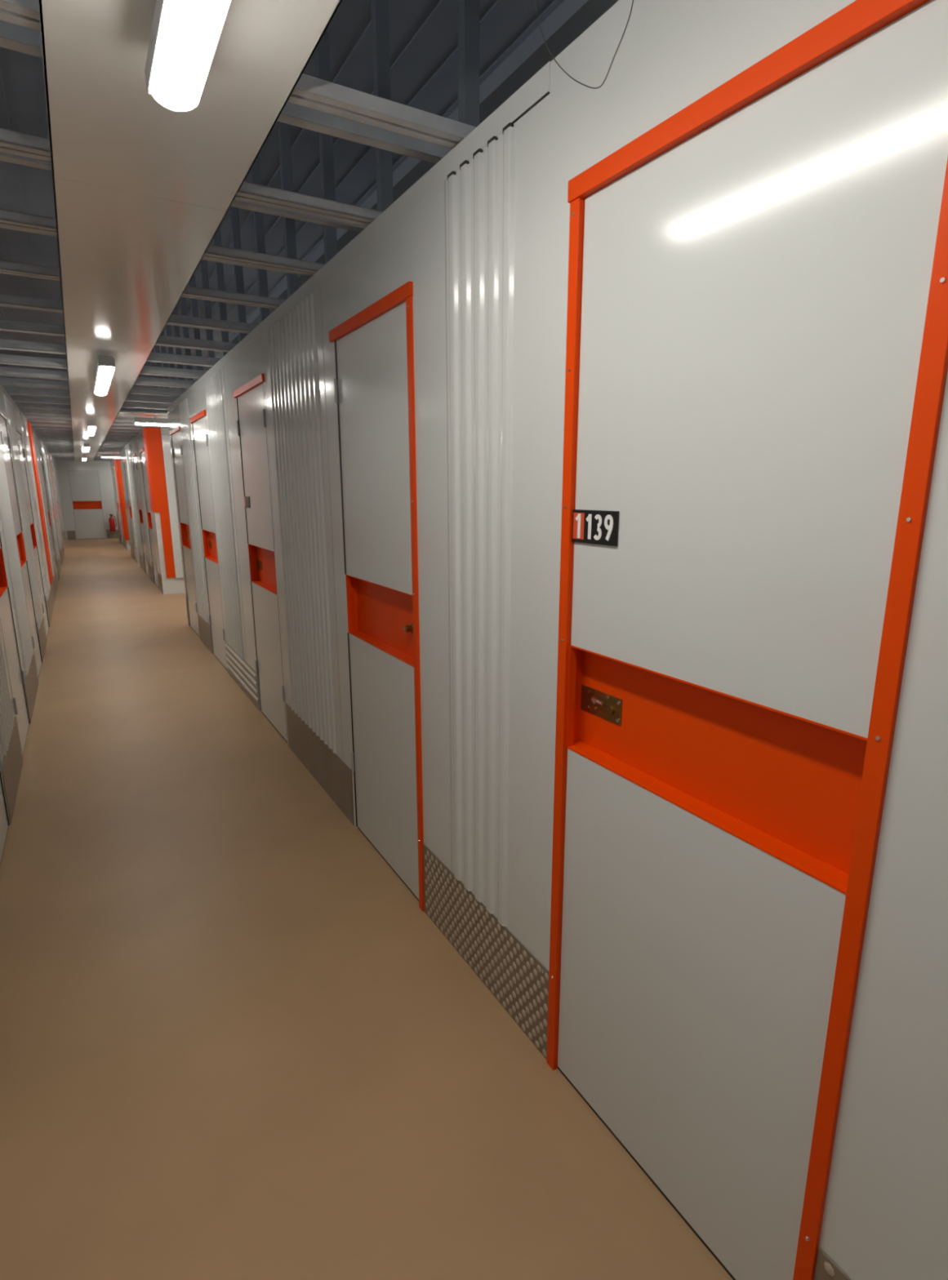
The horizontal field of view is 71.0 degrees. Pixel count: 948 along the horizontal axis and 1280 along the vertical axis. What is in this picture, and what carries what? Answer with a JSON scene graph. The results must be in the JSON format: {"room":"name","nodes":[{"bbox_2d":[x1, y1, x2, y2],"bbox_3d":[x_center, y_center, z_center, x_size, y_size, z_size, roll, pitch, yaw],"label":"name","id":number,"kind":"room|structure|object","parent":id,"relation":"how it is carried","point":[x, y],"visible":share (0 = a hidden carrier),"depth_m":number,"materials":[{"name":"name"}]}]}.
{"room":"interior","nodes":[
{"label":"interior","id":0,"kind":"room"},
{"bbox_2d":[0,389,66,819],"bbox_3d":[-5.335,-1.456,8.052,0.051,2.535,32.500,-7,15,-29],"label":"wall","id":1,"kind":"structure","parent":0,"point":[7,533],"depth_m":6.12,"materials":[{"name":"white metal"}]},
{"bbox_2d":[0,755,9,864],"bbox_3d":[-2.123,-0.107,2.694,0.076,2.270,0.832,-7,15,-29],"label":"door","id":2,"kind":"structure","parent":1,"relation":"in","point":[4,816],"depth_m":3.18,"materials":[{"name":"white metal"}]},
{"bbox_2d":[0,716,22,823],"bbox_3d":[-2.533,0.689,3.650,0.004,0.295,0.880,-7,15,-29],"label":"kick plate","id":3,"kind":"object","parent":1,"relation":"attached to","point":[12,763],"visible":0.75,"depth_m":3.58,"materials":[{"name":"metal"}]},
{"bbox_2d":[0,534,30,759],"bbox_3d":[-2.983,-0.432,4.130,0.076,2.270,0.802,-7,15,-29],"label":"door","id":4,"kind":"structure","parent":1,"relation":"in","point":[15,674],"depth_m":4.33,"materials":[{"name":"white metal"}]},
{"bbox_2d":[0,408,42,678],"bbox_3d":[-3.983,-0.811,5.803,0.076,2.270,0.812,-7,15,-29],"label":"door","id":5,"kind":"structure","parent":1,"relation":"in","point":[6,441],"depth_m":5.87,"materials":[{"name":"white metal"}]},
{"bbox_2d":[0,382,56,462],"bbox_3d":[-5.323,-2.668,7.785,0.004,0.061,32.500,-7,15,-29],"label":"trim","id":6,"kind":"structure","parent":1,"relation":"attached to","point":[2,388],"depth_m":7.31,"materials":[{"name":"white metal"}]},
{"bbox_2d":[23,649,38,723],"bbox_3d":[-3.458,0.339,5.196,0.004,0.295,1.170,-7,15,-29],"label":"kick plate","id":7,"kind":"object","parent":1,"relation":"attached to","point":[31,685],"visible":0.97,"depth_m":5.10,"materials":[{"name":"metal"}]},
{"bbox_2d":[15,425,48,635],"bbox_3d":[-4.950,-1.177,7.420,0.076,2.270,0.812,-7,15,-29],"label":"door","id":8,"kind":"structure","parent":1,"relation":"in","point":[19,433],"depth_m":7.52,"materials":[{"name":"white metal"}]},
{"bbox_2d":[19,411,49,599],"bbox_3d":[-5.443,-1.643,8.242,0.014,2.215,0.600,-7,15,-29],"label":"trim","id":9,"kind":"structure","parent":1,"relation":"attached to","point":[20,413],"depth_m":8.21,"materials":[{"name":"white metal"}]},
{"bbox_2d":[26,420,53,583],"bbox_3d":[-6.159,-1.935,9.440,0.020,2.215,0.650,-7,15,-29],"label":"trim","id":10,"kind":"structure","parent":1,"relation":"attached to","point":[29,427],"depth_m":9.29,"materials":[{"name":"orange metal"}]},
{"bbox_2d":[38,617,47,662],"bbox_3d":[-4.443,-0.034,6.843,0.004,0.295,1.100,-7,15,-29],"label":"kick plate","id":11,"kind":"object","parent":1,"relation":"attached to","point":[42,634],"visible":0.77,"depth_m":6.77,"materials":[{"name":"metal"}]},
{"bbox_2d":[39,450,58,581],"bbox_3d":[-7.523,-2.151,11.720,0.076,2.270,0.822,-7,15,-29],"label":"door","id":12,"kind":"structure","parent":1,"relation":"in","point":[40,452],"depth_m":11.87,"materials":[{"name":"white metal"}]},
{"bbox_2d":[45,569,57,627],"bbox_3d":[-6.211,-0.704,9.800,0.004,0.295,4.280,-7,15,-29],"label":"kick plate","id":13,"kind":"object","parent":1,"relation":"attached to","point":[53,588],"visible":0.84,"depth_m":9.27,"materials":[{"name":"metal"}]},
{"bbox_2d":[45,457,61,567],"bbox_3d":[-8.884,-2.667,13.995,0.076,2.270,0.822,-7,15,-29],"label":"door","id":14,"kind":"structure","parent":1,"relation":"in","point":[46,457],"depth_m":14.17,"materials":[{"name":"white metal"}]},
{"bbox_2d":[51,462,64,551],"bbox_3d":[-10.799,-3.392,17.196,0.076,2.270,0.822,-7,15,-29],"label":"door","id":15,"kind":"structure","parent":1,"relation":"in","point":[51,463],"depth_m":17.35,"materials":[{"name":"white metal"}]},
{"bbox_2d":[56,460,117,539],"bbox_3d":[-11.546,-4.845,22.883,5.175,2.585,0.040,-7,15,-29],"label":"wall","id":16,"kind":"structure","parent":0,"point":[104,467],"depth_m":22.00,"materials":[{"name":"white metal"}]},
{"bbox_2d":[66,530,75,539],"bbox_3d":[-13.380,-3.483,22.069,0.239,0.295,0.004,-7,15,-29],"label":"kick plate","id":17,"kind":"object","parent":16,"relation":"attached to","point":[70,534],"visible":1,"depth_m":22.06,"materials":[{"name":"metal"}]},
{"bbox_2d":[66,469,106,539],"bbox_3d":[-12.897,-4.516,22.154,0.912,2.270,0.076,-7,15,-29],"label":"door","id":18,"kind":"structure","parent":16,"relation":"in","point":[85,490],"depth_m":22.13,"materials":[{"name":"white metal"}]},
{"bbox_2d":[108,514,116,531],"bbox_3d":[-12.264,-3.967,22.485,0.248,0.570,0.191,8,15,30],"label":"fire extinguisher","id":19,"kind":"object","parent":16,"relation":"attached to","point":[111,521],"visible":1,"depth_m":22.42,"materials":[{"name":"red"}]},
{"bbox_2d":[106,529,119,538],"bbox_3d":[-11.844,-3.684,22.942,1.494,0.295,0.004,-7,15,-29],"label":"kick plate","id":20,"kind":"object","parent":16,"relation":"attached to","point":[110,535],"visible":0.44,"depth_m":22.66,"materials":[{"name":"metal"}]},
{"bbox_2d":[127,427,185,594],"bbox_3d":[-4.484,-1.504,8.254,7.980,2.535,33.000,-7,15,-29],"label":"wall","id":21,"kind":"structure","parent":0,"point":[173,585],"depth_m":10.56,"materials":[{"name":"white metal"}]},
{"bbox_2d":[160,434,183,577],"bbox_3d":[-4.652,-2.063,10.375,0.220,2.185,0.045,-7,15,-29],"label":"trim","id":22,"kind":"structure","parent":21,"relation":"attached to","point":[166,443],"depth_m":10.32,"materials":[{"name":"white metal"}]},
{"bbox_2d":[0,0,564,428],"bbox_3d":[-4.610,-3.896,8.230,9.000,0.108,34.000,-7,15,-29],"label":"ceiling","id":23,"kind":"structure","parent":0,"point":[423,34],"depth_m":3.61,"materials":[{"name":"grey metal"}]},
{"bbox_2d":[7,365,140,435],"bbox_3d":[-6.492,-4.012,11.259,7.750,1.019,0.291,-7,15,-29],"label":"ceiling beam","id":24,"kind":"structure","parent":23,"relation":"attached to","point":[40,430],"depth_m":11.08,"materials":[{"name":"metal"}]},
{"bbox_2d":[71,430,107,440],"bbox_3d":[-6.655,-3.549,11.478,0.494,0.050,2.497,-7,15,-29],"label":"ceiling panel","id":25,"kind":"object","parent":24,"relation":"hanging from","point":[80,435],"visible":0.74,"depth_m":11.51,"materials":[{"name":"white metal"}]},
{"bbox_2d":[4,364,144,433],"bbox_3d":[-6.167,-3.889,10.715,7.750,1.019,0.291,-7,15,-29],"label":"ceiling beam","id":26,"kind":"structure","parent":23,"relation":"attached to","point":[6,365],"depth_m":10.54,"materials":[{"name":"metal"}]},
{"bbox_2d":[31,422,120,450],"bbox_3d":[-9.092,-4.997,15.605,7.750,1.019,0.291,-7,15,-29],"label":"ceiling beam","id":27,"kind":"structure","parent":23,"relation":"attached to","point":[31,423],"depth_m":15.37,"materials":[{"name":"metal"}]},
{"bbox_2d":[32,422,119,451],"bbox_3d":[-9.417,-5.120,16.149,7.750,1.019,0.291,-7,15,-29],"label":"ceiling beam","id":28,"kind":"structure","parent":23,"relation":"attached to","point":[33,423],"depth_m":15.94,"materials":[{"name":"metal"}]},
{"bbox_2d":[11,376,141,438],"bbox_3d":[-6.817,-4.136,11.802,7.750,1.019,0.291,-7,15,-29],"label":"ceiling beam","id":29,"kind":"structure","parent":23,"relation":"attached to","point":[37,433],"depth_m":11.60,"materials":[{"name":"metal"}]},
{"bbox_2d":[13,377,138,440],"bbox_3d":[-7.142,-4.259,12.345,7.750,1.019,0.291,-7,15,-29],"label":"ceiling beam","id":30,"kind":"structure","parent":23,"relation":"attached to","point":[39,436],"depth_m":12.17,"materials":[{"name":"metal"}]},
{"bbox_2d":[33,422,119,452],"bbox_3d":[-9.742,-5.243,16.692,7.750,1.019,0.291,-7,15,-29],"label":"ceiling beam","id":31,"kind":"structure","parent":23,"relation":"attached to","point":[33,423],"depth_m":16.45,"materials":[{"name":"metal"}]},
{"bbox_2d":[96,451,119,453],"bbox_3d":[-7.832,-4.891,17.474,3.661,0.012,0.500,-7,15,-29],"label":"ceiling panel","id":32,"kind":"object","parent":31,"relation":"hanging from","point":[97,451],"visible":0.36,"depth_m":16.61,"materials":[{"name":"white metal"}]},
{"bbox_2d":[101,453,119,457],"bbox_3d":[-8.703,-4.710,16.994,1.460,0.126,0.098,-7,15,-29],"label":"ceiling light","id":33,"kind":"object","parent":32,"relation":"attached to","point":[103,455],"visible":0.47,"depth_m":16.69,"materials":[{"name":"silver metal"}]},
{"bbox_2d":[36,426,117,454],"bbox_3d":[-10.392,-5.489,17.779,7.750,1.019,0.291,-7,15,-29],"label":"ceiling beam","id":34,"kind":"structure","parent":23,"relation":"attached to","point":[116,426],"depth_m":17.53,"materials":[{"name":"metal"}]},
{"bbox_2d":[73,453,96,457],"bbox_3d":[-10.434,-4.980,17.796,0.494,0.050,2.497,-7,15,-29],"label":"ceiling panel","id":35,"kind":"object","parent":34,"relation":"hanging from","point":[76,455],"visible":0.69,"depth_m":17.76,"materials":[{"name":"white metal"}]},
{"bbox_2d":[53,457,111,458],"bbox_3d":[-11.693,-5.982,19.952,7.750,1.019,0.291,-7,15,-29],"label":"ceiling beam","id":36,"kind":"structure","parent":23,"relation":"attached to","point":[54,457],"depth_m":19.76,"materials":[{"name":"metal"}]},
{"bbox_2d":[177,0,618,389],"bbox_3d":[-5.283,-4.030,11.418,0.130,0.060,25.700,-7,15,-29],"label":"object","id":37,"kind":"structure","parent":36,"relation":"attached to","point":[571,19],"depth_m":2.28,"materials":[{"name":"grey paint"}]},
{"bbox_2d":[534,0,633,88],"bbox_3d":[0.202,-1.220,1.270,0.007,0.334,0.316,-8,15,-32],"label":"loose wire","id":38,"kind":"object","parent":37,"relation":"hanging from","point":[561,68],"visible":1,"depth_m":1.28,"materials":[{"name":"grey"}]},
{"bbox_2d":[54,457,110,459],"bbox_3d":[-12.018,-6.105,20.496,7.750,1.019,0.291,-7,15,-29],"label":"ceiling beam","id":39,"kind":"structure","parent":23,"relation":"attached to","point":[55,458],"depth_m":20.31,"materials":[{"name":"metal"}]},
{"bbox_2d":[74,457,93,462],"bbox_3d":[-11.953,-5.555,20.336,0.494,0.050,3.527,-7,15,-29],"label":"ceiling panel","id":40,"kind":"object","parent":39,"relation":"hanging from","point":[76,459],"visible":0.76,"depth_m":20.16,"materials":[{"name":"white metal"}]},
{"bbox_2d":[0,361,168,427],"bbox_3d":[-5.517,-3.643,9.629,7.750,1.019,0.291,-7,15,-29],"label":"ceiling beam","id":41,"kind":"structure","parent":23,"relation":"attached to","point":[148,363],"depth_m":9.62,"materials":[{"name":"metal"}]},
{"bbox_2d":[70,412,115,431],"bbox_3d":[-5.395,-3.072,9.372,0.494,0.050,2.497,-7,15,-29],"label":"ceiling panel","id":42,"kind":"object","parent":41,"relation":"hanging from","point":[78,422],"visible":0.74,"depth_m":9.13,"materials":[{"name":"white metal"}]},
{"bbox_2d":[85,419,96,435],"bbox_3d":[-5.339,-2.955,9.254,0.098,0.126,1.460,-7,15,-29],"label":"ceiling light","id":43,"kind":"object","parent":42,"relation":"attached to","point":[91,424],"visible":1,"depth_m":8.73,"materials":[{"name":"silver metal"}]},
{"bbox_2d":[86,426,96,435],"bbox_3d":[-5.339,-2.906,9.265,0.092,0.025,1.460,-7,15,-29],"label":"diffuser","id":44,"kind":"object","parent":43,"relation":"attached to","point":[90,430],"depth_m":9.10,"materials":[{"name":"white"}]},
{"bbox_2d":[0,351,168,430],"bbox_3d":[-5.842,-3.766,10.172,7.750,1.019,0.291,-7,15,-29],"label":"ceiling beam","id":45,"kind":"structure","parent":23,"relation":"attached to","point":[45,424],"depth_m":10.13,"materials":[{"name":"metal"}]},
{"bbox_2d":[41,437,130,444],"bbox_3d":[-7.792,-4.505,13.432,7.750,1.019,0.291,-7,15,-29],"label":"ceiling beam","id":46,"kind":"structure","parent":23,"relation":"attached to","point":[47,441],"depth_m":13.24,"materials":[{"name":"metal"}]},
{"bbox_2d":[45,435,126,448],"bbox_3d":[-8.767,-4.874,15.062,7.750,1.019,0.291,-7,15,-29],"label":"ceiling beam","id":47,"kind":"structure","parent":23,"relation":"attached to","point":[126,435],"depth_m":14.90,"materials":[{"name":"metal"}]},
{"bbox_2d":[73,447,98,453],"bbox_3d":[-9.174,-4.503,15.690,0.494,0.050,2.497,-7,15,-29],"label":"ceiling panel","id":48,"kind":"object","parent":47,"relation":"hanging from","point":[76,450],"visible":0.74,"depth_m":15.57,"materials":[{"name":"white metal"}]},
{"bbox_2d":[42,432,130,445],"bbox_3d":[-8.117,-4.628,13.976,7.750,1.019,0.291,-7,15,-29],"label":"ceiling beam","id":49,"kind":"structure","parent":23,"relation":"attached to","point":[44,442],"depth_m":13.80,"materials":[{"name":"metal"}]},
{"bbox_2d":[44,432,128,447],"bbox_3d":[-8.442,-4.751,14.519,7.750,1.019,0.291,-7,15,-29],"label":"ceiling beam","id":50,"kind":"structure","parent":23,"relation":"attached to","point":[66,445],"depth_m":14.34,"materials":[{"name":"metal"}]},
{"bbox_2d":[72,440,102,448],"bbox_3d":[-7.914,-4.026,13.584,0.494,0.050,2.497,-7,15,-29],"label":"ceiling panel","id":51,"kind":"object","parent":50,"relation":"hanging from","point":[93,444],"visible":0.67,"depth_m":13.35,"materials":[{"name":"white metal"}]},
{"bbox_2d":[40,426,135,442],"bbox_3d":[-7.467,-4.382,12.889,7.750,1.019,0.291,-7,15,-29],"label":"ceiling beam","id":52,"kind":"structure","parent":23,"relation":"attached to","point":[41,438],"depth_m":12.70,"materials":[{"name":"metal"}]},
{"bbox_2d":[22,349,157,422],"bbox_3d":[-5.192,-3.520,9.085,7.750,1.019,0.291,-7,15,-29],"label":"ceiling beam","id":53,"kind":"structure","parent":23,"relation":"attached to","point":[153,364],"depth_m":8.93,"materials":[{"name":"metal"}]},
{"bbox_2d":[13,331,169,413],"bbox_3d":[-4.542,-3.274,7.999,7.750,1.019,0.291,-7,15,-29],"label":"ceiling beam","id":54,"kind":"structure","parent":23,"relation":"attached to","point":[20,405],"depth_m":7.94,"materials":[{"name":"metal"}]},
{"bbox_2d":[116,410,167,417],"bbox_3d":[-2.767,-2.973,9.008,3.661,0.012,0.500,-7,15,-29],"label":"ceiling panel","id":55,"kind":"object","parent":54,"relation":"attached to","point":[135,414],"visible":0.21,"depth_m":8.15,"materials":[{"name":"white metal"}]},
{"bbox_2d":[133,414,168,426],"bbox_3d":[-3.545,-2.792,8.524,1.460,0.126,0.098,-7,15,-29],"label":"ceiling light","id":56,"kind":"object","parent":55,"relation":"attached to","point":[153,421],"visible":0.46,"depth_m":8.23,"materials":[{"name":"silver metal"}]},
{"bbox_2d":[134,422,168,426],"bbox_3d":[-3.545,-2.743,8.536,1.460,0.025,0.092,-7,15,-29],"label":"diffuser","id":57,"kind":"object","parent":56,"relation":"attached to","point":[137,424],"depth_m":8.24,"materials":[{"name":"white"}]},
{"bbox_2d":[8,324,176,409],"bbox_3d":[-4.217,-3.151,7.455,7.750,1.019,0.291,-7,15,-29],"label":"ceiling beam","id":58,"kind":"structure","parent":23,"relation":"attached to","point":[23,398],"depth_m":7.55,"materials":[{"name":"metal"}]},
{"bbox_2d":[18,345,167,418],"bbox_3d":[-4.867,-3.397,8.542,7.750,1.019,0.291,-7,15,-29],"label":"ceiling beam","id":59,"kind":"structure","parent":23,"relation":"attached to","point":[26,411],"depth_m":8.36,"materials":[{"name":"metal"}]},
{"bbox_2d":[3,306,184,403],"bbox_3d":[-3.892,-3.028,6.912,7.750,1.019,0.291,-7,15,-29],"label":"ceiling beam","id":60,"kind":"structure","parent":23,"relation":"attached to","point":[10,389],"depth_m":7.00,"materials":[{"name":"metal"}]},
{"bbox_2d":[0,297,193,396],"bbox_3d":[-3.567,-2.905,6.369,7.750,1.019,0.291,-7,15,-29],"label":"ceiling beam","id":61,"kind":"structure","parent":23,"relation":"attached to","point":[5,381],"depth_m":6.49,"materials":[{"name":"metal"}]},
{"bbox_2d":[68,389,128,417],"bbox_3d":[-4.135,-2.595,7.266,0.494,0.050,2.497,-7,15,-29],"label":"ceiling panel","id":62,"kind":"object","parent":61,"relation":"hanging from","point":[82,402],"visible":0.81,"depth_m":7.07,"materials":[{"name":"white metal"}]},
{"bbox_2d":[0,275,203,388],"bbox_3d":[-3.242,-2.782,5.825,7.750,1.019,0.291,-7,15,-29],"label":"ceiling beam","id":63,"kind":"structure","parent":23,"relation":"attached to","point":[4,371],"depth_m":5.97,"materials":[{"name":"metal"}]},
{"bbox_2d":[0,259,214,378],"bbox_3d":[-2.917,-2.659,5.282,7.750,1.019,0.291,-7,15,-29],"label":"ceiling beam","id":64,"kind":"structure","parent":23,"relation":"attached to","point":[10,359],"depth_m":5.48,"materials":[{"name":"metal"}]},
{"bbox_2d":[0,228,228,367],"bbox_3d":[-2.592,-2.536,4.739,7.750,1.019,0.291,-7,15,-29],"label":"ceiling beam","id":65,"kind":"structure","parent":23,"relation":"attached to","point":[5,344],"depth_m":4.96,"materials":[{"name":"metal"}]},
{"bbox_2d":[63,329,155,392],"bbox_3d":[-2.875,-2.118,5.160,0.494,0.050,2.497,-7,15,-29],"label":"ceiling panel","id":66,"kind":"object","parent":65,"relation":"hanging from","point":[130,358],"visible":0.74,"depth_m":4.72,"materials":[{"name":"white metal"}]},
{"bbox_2d":[93,355,115,395],"bbox_3d":[-2.809,-1.997,5.025,0.098,0.126,1.460,-7,15,-29],"label":"ceiling light","id":67,"kind":"object","parent":66,"relation":"attached to","point":[105,366],"visible":1,"depth_m":4.64,"materials":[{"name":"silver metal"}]},
{"bbox_2d":[94,365,114,395],"bbox_3d":[-2.809,-1.948,5.036,0.092,0.025,1.460,-7,15,-29],"label":"diffuser","id":68,"kind":"object","parent":67,"relation":"attached to","point":[104,375],"depth_m":4.82,"materials":[{"name":"white"}]},
{"bbox_2d":[0,206,247,352],"bbox_3d":[-2.267,-2.413,4.195,7.750,1.019,0.291,-7,15,-29],"label":"ceiling beam","id":69,"kind":"structure","parent":23,"relation":"attached to","point":[5,325],"depth_m":4.45,"materials":[{"name":"grey metal"}]},
{"bbox_2d":[0,157,269,333],"bbox_3d":[-1.942,-2.289,3.652,7.750,1.019,0.291,-7,15,-29],"label":"ceiling beam","id":70,"kind":"structure","parent":23,"relation":"attached to","point":[6,300],"depth_m":3.90,"materials":[{"name":"grey metal"}]},
{"bbox_2d":[0,121,297,309],"bbox_3d":[-1.617,-2.166,3.108,7.750,1.019,0.291,-7,15,-29],"label":"ceiling beam","id":71,"kind":"structure","parent":23,"relation":"attached to","point":[284,142],"depth_m":3.38,"materials":[{"name":"grey metal"}]},
{"bbox_2d":[50,164,226,344],"bbox_3d":[-1.638,-1.649,3.092,0.494,0.050,2.407,-7,15,-29],"label":"ceiling panel","id":72,"kind":"object","parent":71,"relation":"hanging from","point":[127,260],"visible":0.83,"depth_m":2.62,"materials":[{"name":"white metal"}]},
{"bbox_2d":[0,32,337,276],"bbox_3d":[-1.292,-2.043,2.565,7.750,1.019,0.291,-7,15,-29],"label":"ceiling beam","id":73,"kind":"structure","parent":23,"relation":"attached to","point":[9,220],"depth_m":2.83,"materials":[{"name":"grey metal"}]},
{"bbox_2d":[0,0,393,231],"bbox_3d":[-0.967,-1.920,2.022,7.750,1.019,0.291,-7,15,-29],"label":"ceiling beam","id":74,"kind":"structure","parent":23,"relation":"attached to","point":[15,147],"depth_m":2.30,"materials":[{"name":"grey metal"}]},
{"bbox_2d":[0,0,479,163],"bbox_3d":[-0.641,-1.797,1.478,7.750,1.019,0.291,-7,15,-29],"label":"ceiling beam","id":75,"kind":"structure","parent":23,"relation":"attached to","point":[314,104],"depth_m":1.76,"materials":[{"name":"metal"}]},
{"bbox_2d":[38,0,342,211],"bbox_3d":[-0.391,-1.177,1.007,0.494,0.050,2.537,-7,15,-29],"label":"ceiling panel","id":76,"kind":"object","parent":75,"relation":"hanging from","point":[105,129],"visible":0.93,"depth_m":1.57,"materials":[{"name":"white metal"}]},
{"bbox_2d":[144,0,231,111],"bbox_3d":[-0.270,-1.036,0.779,0.098,0.126,1.460,-7,15,-29],"label":"ceiling light","id":77,"kind":"object","parent":76,"relation":"attached to","point":[184,35],"visible":1,"depth_m":1.21,"materials":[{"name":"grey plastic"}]},
{"bbox_2d":[0,537,733,1279],"bbox_3d":[-4.605,-0.331,9.041,9.000,0.100,34.000,-7,15,-29],"label":"floor","id":78,"kind":"structure","parent":0,"point":[236,1043],"depth_m":2.00,"materials":[{"name":"beige paint"}]},
{"bbox_2d":[109,0,947,1279],"bbox_3d":[-3.633,-1.474,8.117,0.051,2.535,30.900,-7,15,-29],"label":"wall","id":79,"kind":"structure","parent":0,"point":[485,254],"depth_m":1.76,"materials":[{"name":"white metal"}]},
{"bbox_2d":[111,466,122,544],"bbox_3d":[-10.592,-3.984,19.797,0.076,2.270,0.822,-7,15,-29],"label":"door","id":80,"kind":"structure","parent":79,"relation":"in","point":[113,468],"depth_m":19.88,"materials":[{"name":"white metal"}]},
{"bbox_2d":[113,453,125,539],"bbox_3d":[-9.749,-3.926,18.267,0.012,2.235,1.100,-7,15,-29],"label":"trim","id":81,"kind":"structure","parent":79,"relation":"attached to","point":[114,459],"depth_m":18.14,"materials":[{"name":"orange metal"}]},
{"bbox_2d":[115,453,128,540],"bbox_3d":[-9.348,-3.823,17.853,0.250,2.255,0.040,-7,15,-29],"label":"trim","id":82,"kind":"structure","parent":79,"relation":"attached to","point":[118,464],"depth_m":17.80,"materials":[{"name":"orange metal"}]},
{"bbox_2d":[122,459,137,561],"bbox_3d":[-7.795,-2.925,15.122,0.076,2.270,0.822,-7,15,-29],"label":"door","id":83,"kind":"structure","parent":79,"relation":"in","point":[124,460],"depth_m":15.19,"materials":[{"name":"white metal"}]},
{"bbox_2d":[124,448,140,567],"bbox_3d":[-7.247,-2.791,14.115,0.025,2.455,0.350,-7,15,-29],"label":"trim","id":84,"kind":"structure","parent":79,"relation":"attached to","point":[126,450],"depth_m":14.04,"materials":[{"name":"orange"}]},
{"bbox_2d":[131,453,148,575],"bbox_3d":[-6.333,-2.371,12.679,0.076,2.270,0.822,-7,15,-29],"label":"door","id":85,"kind":"structure","parent":79,"relation":"in","point":[135,464],"depth_m":12.74,"materials":[{"name":"white metal"}]},
{"bbox_2d":[135,550,145,572],"bbox_3d":[-7.085,-1.682,14.107,0.004,0.295,2.070,-7,15,-29],"label":"kick plate","id":86,"kind":"object","parent":79,"relation":"attached to","point":[141,559],"visible":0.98,"depth_m":13.75,"materials":[{"name":"metal"}]},
{"bbox_2d":[142,427,154,512],"bbox_3d":[-5.050,-2.625,10.303,0.012,1.255,0.450,-7,15,-29],"label":"trim","id":87,"kind":"structure","parent":79,"relation":"attached to","point":[144,430],"depth_m":10.24,"materials":[{"name":"orange metal"}]},
{"bbox_2d":[138,448,159,588],"bbox_3d":[-5.421,-2.026,11.154,0.076,2.270,0.802,-7,15,-29],"label":"door","id":88,"kind":"structure","parent":79,"relation":"in","point":[141,451],"depth_m":11.20,"materials":[{"name":"white metal"}]},
{"bbox_2d":[147,562,154,583],"bbox_3d":[-5.896,-1.232,12.119,0.004,0.295,0.990,-7,15,-29],"label":"kick plate","id":89,"kind":"object","parent":79,"relation":"attached to","point":[149,567],"visible":1,"depth_m":12.07,"materials":[{"name":"metal"}]},
{"bbox_2d":[145,426,175,577],"bbox_3d":[-4.837,-2.094,10.266,0.200,2.275,0.030,-7,15,-29],"label":"trim","id":90,"kind":"structure","parent":79,"relation":"attached to","point":[155,452],"depth_m":10.21,"materials":[{"name":"orange metal"}]},
{"bbox_2d":[157,572,163,594],"bbox_3d":[-5.097,-0.929,10.783,0.004,0.295,0.560,-7,15,-29],"label":"kick plate","id":91,"kind":"object","parent":79,"relation":"attached to","point":[159,578],"visible":1,"depth_m":10.75,"materials":[{"name":"metal"}]},
{"bbox_2d":[168,425,199,637],"bbox_3d":[-3.237,-1.199,7.502,0.076,2.270,0.832,-7,15,-29],"label":"door","id":92,"kind":"structure","parent":79,"relation":"in","point":[176,451],"depth_m":7.53,"materials":[{"name":"white metal"}]},
{"bbox_2d":[197,613,212,653],"bbox_3d":[-2.847,-0.077,7.022,0.004,0.295,0.798,-7,15,-29],"label":"kick plate","id":93,"kind":"object","parent":79,"relation":"attached to","point":[204,628],"visible":1,"depth_m":6.99,"materials":[{"name":"metal"}]},
{"bbox_2d":[189,409,227,671],"bbox_3d":[-2.416,-0.888,6.129,0.076,2.270,0.832,-7,15,-29],"label":"door","id":94,"kind":"structure","parent":79,"relation":"in","point":[199,428],"depth_m":6.14,"materials":[{"name":"white metal"}]},
{"bbox_2d":[225,641,259,711],"bbox_3d":[-1.923,0.274,5.471,0.010,0.295,1.218,-7,15,-29],"label":"kick plate","id":95,"kind":"object","parent":79,"relation":"attached to","point":[242,673],"visible":1,"depth_m":5.38,"materials":[{"name":"metal"}]},
{"bbox_2d":[232,373,288,745],"bbox_3d":[-1.385,-0.497,4.407,0.076,2.270,0.822,-7,15,-29],"label":"door","id":96,"kind":"structure","parent":79,"relation":"in","point":[251,403],"depth_m":4.38,"materials":[{"name":"white metal"}]},
{"bbox_2d":[285,703,354,825],"bbox_3d":[-0.898,0.661,3.763,0.004,0.295,1.196,-7,15,-29],"label":"kick plate","id":97,"kind":"object","parent":79,"relation":"attached to","point":[330,771],"visible":0.89,"depth_m":3.65,"materials":[{"name":"metal"}]},
{"bbox_2d":[166,60,550,413],"bbox_3d":[-1.683,-1.937,4.549,0.001,0.059,7.340,-7,15,-29],"label":"trim","id":98,"kind":"structure","parent":79,"relation":"attached to","point":[538,85],"depth_m":2.05,"materials":[{"name":"white metal"}]},
{"bbox_2d":[328,280,424,911],"bbox_3d":[-0.374,-0.115,2.716,0.076,2.270,0.799,-7,15,-29],"label":"door","id":99,"kind":"structure","parent":79,"relation":"in","point":[373,349],"depth_m":2.65,"materials":[{"name":"white metal"}]},
{"bbox_2d":[422,843,549,1059],"bbox_3d":[0.009,1.005,2.244,0.007,0.295,0.813,-7,15,-29],"label":"kick plate","id":100,"kind":"object","parent":79,"relation":"attached to","point":[518,981],"visible":1,"depth_m":2.17,"materials":[{"name":"metal"}]},
{"bbox_2d":[546,0,947,1279],"bbox_3d":[0.439,0.193,1.357,0.076,2.270,0.806,-7,15,-29],"label":"door","id":101,"kind":"structure","parent":79,"relation":"in","point":[757,345],"depth_m":1.21,"materials":[{"name":"white metal"}]},
{"bbox_2d":[813,1248,850,1279],"bbox_3d":[1.018,1.387,0.557,0.007,0.295,1.584,-7,15,-29],"label":"kick plate","id":102,"kind":"object","parent":79,"relation":"attached to","point":[826,1268],"visible":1,"depth_m":1.18,"materials":[{"name":"metal"}]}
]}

